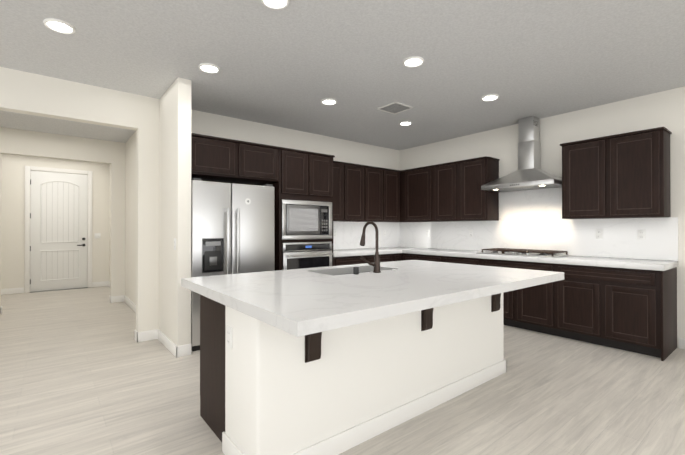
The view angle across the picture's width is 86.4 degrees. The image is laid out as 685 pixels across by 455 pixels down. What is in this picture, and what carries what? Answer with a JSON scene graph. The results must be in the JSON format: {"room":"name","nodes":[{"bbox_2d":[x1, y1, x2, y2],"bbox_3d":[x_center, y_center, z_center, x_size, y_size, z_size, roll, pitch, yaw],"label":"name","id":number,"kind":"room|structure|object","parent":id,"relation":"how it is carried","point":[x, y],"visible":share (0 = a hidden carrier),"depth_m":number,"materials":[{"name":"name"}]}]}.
{"room":"kitchen","nodes":[
{"label":"kitchen","id":0,"kind":"room"},
{"bbox_2d":[1,154,108,288],"bbox_3d":[-6.135,-0.088,7.295,2.660,2.740,0.120,0,0,-39],"label":"wall","id":1,"kind":"structure","parent":0,"point":[12,216],"depth_m":7.13,"materials":[{"name":"white paint"}]},
{"bbox_2d":[1,287,23,294],"bbox_3d":[-6.632,1.225,6.807,1.040,0.110,0.013,0,0,-39],"label":"baseboard","id":2,"kind":"structure","parent":1,"relation":"attached to","point":[12,291],"depth_m":7.02,"materials":[{"name":"white"}]},
{"bbox_2d":[24,166,92,292],"bbox_3d":[-5.776,0.037,7.458,1.095,2.490,0.070,0,0,-39],"label":"front door","id":3,"kind":"structure","parent":1,"relation":"in","point":[58,220],"depth_m":7.45,"materials":[{"name":"white wood"}]},
{"bbox_2d":[95,233,100,237],"bbox_3d":[-5.291,0.179,7.880,0.110,0.110,0.015,0,0,-39],"label":"switch","id":4,"kind":"object","parent":1,"relation":"attached to","point":[97,235],"visible":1,"depth_m":7.88,"materials":[{"name":"white plastic"}]},
{"bbox_2d":[92,281,108,286],"bbox_3d":[-5.244,1.229,7.917,0.305,0.110,0.013,0,0,-39],"label":"baseboard","id":5,"kind":"structure","parent":1,"relation":"attached to","point":[100,284],"depth_m":7.91,"materials":[{"name":"white"}]},
{"bbox_2d":[0,127,125,306],"bbox_3d":[-4.748,-0.096,5.587,2.450,2.740,0.120,0,0,-39],"label":"wall","id":6,"kind":"structure","parent":0,"point":[35,144],"depth_m":6.05,"materials":[{"name":"white paint"}]},
{"bbox_2d":[111,295,123,302],"bbox_3d":[-3.836,1.222,6.227,0.218,0.110,0.013,0,0,-39],"label":"baseboard","id":7,"kind":"structure","parent":6,"relation":"attached to","point":[114,299],"depth_m":6.22,"materials":[{"name":"white"}]},
{"bbox_2d":[0,67,158,331],"bbox_3d":[-4.017,-0.108,2.721,4.810,2.740,0.130,0,0,-39],"label":"wall","id":8,"kind":"structure","parent":0,"point":[23,92],"depth_m":4.03,"materials":[{"name":"white paint"}]},
{"bbox_2d":[134,330,137,341],"bbox_3d":[-2.308,1.213,4.083,0.013,0.110,0.156,0,0,-39],"label":"baseboard","id":9,"kind":"structure","parent":8,"relation":"attached to","point":[136,336],"depth_m":4.04,"materials":[{"name":"white wood"}]},
{"bbox_2d":[137,329,157,341],"bbox_3d":[-2.182,1.213,4.093,0.223,0.110,0.013,0,0,-39],"label":"baseboard","id":10,"kind":"structure","parent":8,"relation":"attached to","point":[147,335],"depth_m":4.08,"materials":[{"name":"white wood"}]},
{"bbox_2d":[109,132,135,303],"bbox_3d":[-3.604,-0.093,6.189,0.090,2.740,4.770,0,0,-39],"label":"wall","id":11,"kind":"structure","parent":0,"point":[130,222],"depth_m":5.91,"materials":[{"name":"white paint"}]},
{"bbox_2d":[124,295,135,311],"bbox_3d":[-2.957,1.218,5.293,0.013,0.110,2.570,0,0,-39],"label":"baseboard","id":12,"kind":"structure","parent":11,"relation":"attached to","point":[129,303],"depth_m":5.81,"materials":[{"name":"white"}]},
{"bbox_2d":[159,77,190,345],"bbox_3d":[-1.889,-0.102,4.014,0.130,2.740,1.050,0,0,-39],"label":"wall","id":13,"kind":"structure","parent":0,"point":[174,195],"depth_m":3.64,"materials":[{"name":"white paint"}]},
{"bbox_2d":[158,329,176,356],"bbox_3d":[-1.856,1.212,3.854,0.013,0.110,0.793,0,0,-39],"label":"baseboard","id":14,"kind":"structure","parent":13,"relation":"attached to","point":[166,342],"depth_m":3.81,"materials":[{"name":"white wood"}]},
{"bbox_2d":[176,344,191,357],"bbox_3d":[-1.561,1.211,3.590,0.143,0.110,0.013,0,0,-39],"label":"baseboard","id":15,"kind":"structure","parent":13,"relation":"attached to","point":[183,350],"depth_m":3.58,"materials":[{"name":"white wood"}]},
{"bbox_2d":[191,110,398,169],"bbox_3d":[-0.543,-0.095,5.686,4.060,2.740,0.120,0,0,-39],"label":"wall","id":16,"kind":"structure","parent":0,"point":[221,126],"depth_m":5.45,"materials":[{"name":"white paint"}]},
{"bbox_2d":[191,133,238,182],"bbox_3d":[-1.655,-0.796,4.304,0.587,0.430,0.649,0,0,-39],"label":"upper cabinet","id":17,"kind":"object","parent":16,"relation":"attached to","point":[214,159],"depth_m":4.09,"materials":[{"name":"brown wood"}]},
{"bbox_2d":[231,141,279,184],"bbox_3d":[-1.208,-0.795,4.662,0.558,0.430,0.649,0,0,-39],"label":"upper cabinet","id":18,"kind":"object","parent":16,"relation":"attached to","point":[258,163],"depth_m":4.43,"materials":[{"name":"brown wood"}]},
{"bbox_2d":[333,161,350,221],"bbox_3d":[-0.218,-0.553,5.652,0.499,0.905,0.339,0,0,-39],"label":"upper cabinet","id":19,"kind":"object","parent":16,"relation":"attached to","point":[341,171],"depth_m":5.61,"materials":[{"name":"brown wood"}]},
{"bbox_2d":[351,163,366,221],"bbox_3d":[0.058,-0.552,5.873,0.499,0.905,0.339,0,0,-39],"label":"upper cabinet","id":20,"kind":"object","parent":16,"relation":"attached to","point":[358,172],"depth_m":5.83,"materials":[{"name":"brown wood"}]},
{"bbox_2d":[333,221,400,249],"bbox_3d":[0.273,0.131,6.245,2.010,0.459,0.020,0,0,-39],"label":"backsplash","id":21,"kind":"structure","parent":16,"relation":"attached to","point":[349,234],"depth_m":6.32,"materials":[{"name":"tile"}]},
{"bbox_2d":[367,166,386,221],"bbox_3d":[0.447,-0.551,6.184,0.499,0.905,0.339,0,0,-39],"label":"upper cabinet","id":22,"kind":"object","parent":16,"relation":"attached to","point":[376,176],"depth_m":6.07,"materials":[{"name":"brown wood"}]},
{"bbox_2d":[387,169,398,221],"bbox_3d":[0.723,-0.550,6.405,0.499,0.905,0.339,0,0,-39],"label":"upper cabinet","id":23,"kind":"object","parent":16,"relation":"attached to","point":[392,175],"depth_m":6.31,"materials":[{"name":"brown wood"}]},
{"bbox_2d":[0,286,684,454],"bbox_3d":[-1.097,1.311,2.515,9.120,0.100,13.870,0,0,-39],"label":"floor","id":24,"kind":"structure","parent":0,"point":[83,371],"depth_m":2.69,"materials":[{"name":"beige wood"}]},
{"bbox_2d":[191,178,274,350],"bbox_3d":[-1.409,0.382,4.301,0.940,1.773,0.912,0,0,-39],"label":"fridge","id":25,"kind":"object","parent":24,"relation":"on","point":[232,228],"visible":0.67,"depth_m":3.92,"materials":[{"name":"grey metal"}]},
{"bbox_2d":[261,147,334,270],"bbox_3d":[-0.629,0.132,5.072,0.860,2.280,0.724,0,0,-39],"label":"tall cabinet","id":26,"kind":"object","parent":24,"relation":"on","point":[303,186],"visible":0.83,"depth_m":4.80,"materials":[{"name":"black wood"}]},
{"bbox_2d":[333,255,368,265],"bbox_3d":[-0.084,0.847,5.567,0.608,0.855,0.629,0,0,-39],"label":"base cabinet","id":27,"kind":"object","parent":24,"relation":"on","point":[345,259],"depth_m":5.33,"materials":[{"name":"black wood"}]},
{"bbox_2d":[333,247,408,258],"bbox_3d":[0.483,0.391,6.011,2.045,0.061,0.648,0,0,-39],"label":"countertop","id":28,"kind":"structure","parent":27,"relation":"on","point":[386,250],"depth_m":5.71,"materials":[{"name":"white stone"}]},
{"bbox_2d":[198,289,517,454],"bbox_3d":[0.282,0.832,2.739,2.355,0.860,1.131,0,0,-39],"label":"kitchen island","id":29,"kind":"object","parent":24,"relation":"on","point":[333,360],"depth_m":2.13,"materials":[{"name":"white paint"}]},
{"bbox_2d":[181,261,563,336],"bbox_3d":[0.308,0.374,2.661,2.411,0.055,1.504,0,0,-39],"label":"island countertop","id":30,"kind":"structure","parent":29,"relation":"on","point":[297,302],"depth_m":2.06,"materials":[{"name":"white stone"}]},
{"bbox_2d":[353,221,396,273],"bbox_3d":[0.219,0.149,2.882,0.448,0.396,0.223,0,0,-39],"label":"faucet","id":31,"kind":"object","parent":30,"relation":"on","point":[376,265],"depth_m":2.81,"materials":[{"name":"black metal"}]},
{"bbox_2d":[369,255,392,262],"bbox_3d":[0.387,0.849,5.945,0.600,0.855,0.629,0,0,-39],"label":"base cabinet","id":32,"kind":"object","parent":24,"relation":"on","point":[383,258],"depth_m":5.75,"materials":[{"name":"black wood"}]},
{"bbox_2d":[393,255,400,260],"bbox_3d":[0.689,0.850,6.186,0.172,0.855,0.629,0,0,-39],"label":"base cabinet","id":33,"kind":"object","parent":24,"relation":"on","point":[395,257],"depth_m":5.95,"materials":[{"name":"black wood"}]},
{"bbox_2d":[401,255,440,261],"bbox_3d":[1.466,0.849,5.914,0.629,0.855,0.809,0,0,-39],"label":"base cabinet","id":34,"kind":"object","parent":24,"relation":"on","point":[437,258],"depth_m":5.69,"materials":[{"name":"black wood"}]},
{"bbox_2d":[441,255,476,264],"bbox_3d":[1.912,0.846,5.356,0.629,0.855,0.620,0,0,-39],"label":"base cabinet","id":35,"kind":"object","parent":24,"relation":"on","point":[444,258],"depth_m":5.21,"materials":[{"name":"black wood"}]},
{"bbox_2d":[477,259,552,334],"bbox_3d":[2.397,0.844,4.750,0.629,0.855,0.931,0,0,-39],"label":"base cabinet","id":36,"kind":"object","parent":24,"relation":"on","point":[529,308],"depth_m":4.44,"materials":[{"name":"black wood"}]},
{"bbox_2d":[553,263,676,360],"bbox_3d":[2.984,0.841,4.017,0.629,0.855,0.948,0,0,-39],"label":"base cabinet","id":37,"kind":"object","parent":24,"relation":"on","point":[627,304],"depth_m":3.75,"materials":[{"name":"black wood"}]},
{"bbox_2d":[401,247,676,270],"bbox_3d":[2.256,0.387,4.914,0.647,0.061,3.280,0,0,-39],"label":"countertop","id":38,"kind":"structure","parent":37,"relation":"on","point":[574,261],"depth_m":4.16,"materials":[{"name":"white stone"}]},
{"bbox_2d":[477,248,569,257],"bbox_3d":[2.346,0.325,4.783,0.525,0.060,0.960,0,0,-39],"label":"cooktop","id":39,"kind":"object","parent":38,"relation":"in","point":[524,252],"visible":1,"depth_m":4.64,"materials":[{"name":"silver metal"}]},
{"bbox_2d":[0,0,684,149],"bbox_3d":[-1.097,-1.529,2.528,9.120,0.100,13.870,0,0,-39],"label":"ceiling","id":40,"kind":"structure","parent":0,"point":[292,64],"depth_m":3.17,"materials":[{"name":"paint"}]},
{"bbox_2d":[43,18,75,33],"bbox_3d":[-2.067,-1.471,2.667,0.190,0.024,0.190,0,0,-39],"label":"recessed light","id":41,"kind":"object","parent":40,"relation":"in","point":[59,26],"visible":1,"depth_m":2.66,"materials":[{"name":"white"}]},
{"bbox_2d":[198,63,219,72],"bbox_3d":[-1.228,-1.468,3.364,0.190,0.024,0.190,0,0,-39],"label":"recessed light","id":42,"kind":"object","parent":40,"relation":"in","point":[208,68],"visible":0.98,"depth_m":3.35,"materials":[{"name":"white"}]},
{"bbox_2d":[261,0,289,9],"bbox_3d":[-0.436,-1.472,2.358,0.190,0.024,0.190,0,0,-39],"label":"recessed light","id":43,"kind":"object","parent":40,"relation":"in","point":[277,4],"visible":0.98,"depth_m":2.40,"materials":[{"name":"white"}]},
{"bbox_2d":[321,98,336,104],"bbox_3d":[-0.156,-1.464,4.248,0.190,0.024,0.190,0,0,-39],"label":"recessed light","id":44,"kind":"object","parent":40,"relation":"in","point":[328,101],"visible":0.98,"depth_m":4.25,"materials":[{"name":"white"}]},
{"bbox_2d":[377,102,413,113],"bbox_3d":[0.645,-1.464,4.479,0.320,0.011,0.320,0,0,-39],"label":"ceiling vent","id":45,"kind":"object","parent":40,"relation":"in","point":[394,107],"visible":1,"depth_m":4.47,"materials":[{"name":"white metal"}]},
{"bbox_2d":[399,121,411,125],"bbox_3d":[0.887,-1.461,5.121,0.190,0.024,0.190,0,0,-39],"label":"recessed light","id":46,"kind":"object","parent":40,"relation":"in","point":[405,123],"visible":1,"depth_m":5.13,"materials":[{"name":"white"}]},
{"bbox_2d":[403,56,423,66],"bbox_3d":[0.628,-1.469,3.236,0.190,0.024,0.190,0,0,-39],"label":"recessed light","id":47,"kind":"object","parent":40,"relation":"in","point":[414,61],"visible":0.98,"depth_m":3.23,"materials":[{"name":"white plastic"}]},
{"bbox_2d":[481,94,498,100],"bbox_3d":[1.665,-1.465,4.117,0.190,0.024,0.190,0,0,-39],"label":"recessed light","id":48,"kind":"object","parent":40,"relation":"in","point":[490,97],"visible":1,"depth_m":4.12,"materials":[{"name":"white plastic"}]},
{"bbox_2d":[399,86,684,347],"bbox_3d":[3.900,-0.105,3.479,0.120,2.740,9.120,0,0,-39],"label":"wall","id":49,"kind":"structure","parent":0,"point":[666,109],"depth_m":4.45,"materials":[{"name":"white paint"}]},
{"bbox_2d":[403,166,430,221],"bbox_3d":[1.406,-0.550,6.226,0.338,0.905,0.591,0,0,-39],"label":"upper cabinet","id":50,"kind":"object","parent":49,"relation":"attached to","point":[416,181],"depth_m":6.15,"materials":[{"name":"brown wood"}]},
{"bbox_2d":[431,162,454,221],"bbox_3d":[1.737,-0.552,5.813,0.338,0.905,0.467,0,0,-39],"label":"upper cabinet","id":51,"kind":"object","parent":49,"relation":"attached to","point":[442,175],"depth_m":5.74,"materials":[{"name":"brown wood"}]},
{"bbox_2d":[455,156,498,220],"bbox_3d":[2.028,-0.554,5.450,0.338,0.905,0.463,0,0,-39],"label":"upper cabinet","id":52,"kind":"object","parent":49,"relation":"attached to","point":[472,203],"depth_m":5.33,"materials":[{"name":"brown wood"}]},
{"bbox_2d":[481,116,561,191],"bbox_3d":[2.397,-0.989,4.829,0.500,0.955,0.930,0,0,-39],"label":"range hood","id":53,"kind":"object","parent":49,"relation":"attached to","point":[528,174],"visible":0.96,"depth_m":4.83,"materials":[{"name":"silver metal"}]},
{"bbox_2d":[397,187,677,260],"bbox_3d":[2.298,-0.085,5.365,0.018,0.884,3.927,0,0,-39],"label":"backsplash","id":54,"kind":"structure","parent":49,"relation":"attached to","point":[531,219],"depth_m":4.84,"materials":[{"name":"tile"}]},
{"bbox_2d":[560,136,606,218],"bbox_3d":[2.922,-0.558,4.332,0.338,0.905,0.469,0,0,-39],"label":"upper cabinet","id":55,"kind":"object","parent":49,"relation":"attached to","point":[584,162],"depth_m":4.22,"materials":[{"name":"brown wood"}]},
{"bbox_2d":[596,229,602,238],"bbox_3d":[3.078,0.079,4.370,0.008,0.115,0.072,0,0,-39],"label":"electrical outlet","id":56,"kind":"object","parent":49,"relation":"attached to","point":[599,233],"visible":1,"depth_m":4.37,"materials":[{"name":"white plastic"}]},
{"bbox_2d":[607,127,670,218],"bbox_3d":[3.216,-0.560,3.965,0.338,0.905,0.471,0,0,-39],"label":"upper cabinet","id":57,"kind":"object","parent":49,"relation":"attached to","point":[624,175],"depth_m":3.84,"materials":[{"name":"brown wood"}]},
{"bbox_2d":[638,230,645,239],"bbox_3d":[3.328,0.083,4.058,0.008,0.115,0.072,0,0,-39],"label":"electrical outlet","id":58,"kind":"object","parent":49,"relation":"attached to","point":[641,234],"visible":1,"depth_m":4.05,"materials":[{"name":"white plastic"}]},
{"bbox_2d":[679,338,684,348],"bbox_3d":[5.114,1.204,1.851,0.013,0.110,5.070,0,0,-39],"label":"baseboard","id":59,"kind":"structure","parent":49,"relation":"attached to","point":[681,343],"depth_m":3.81,"materials":[{"name":"white wood"}]}
]}

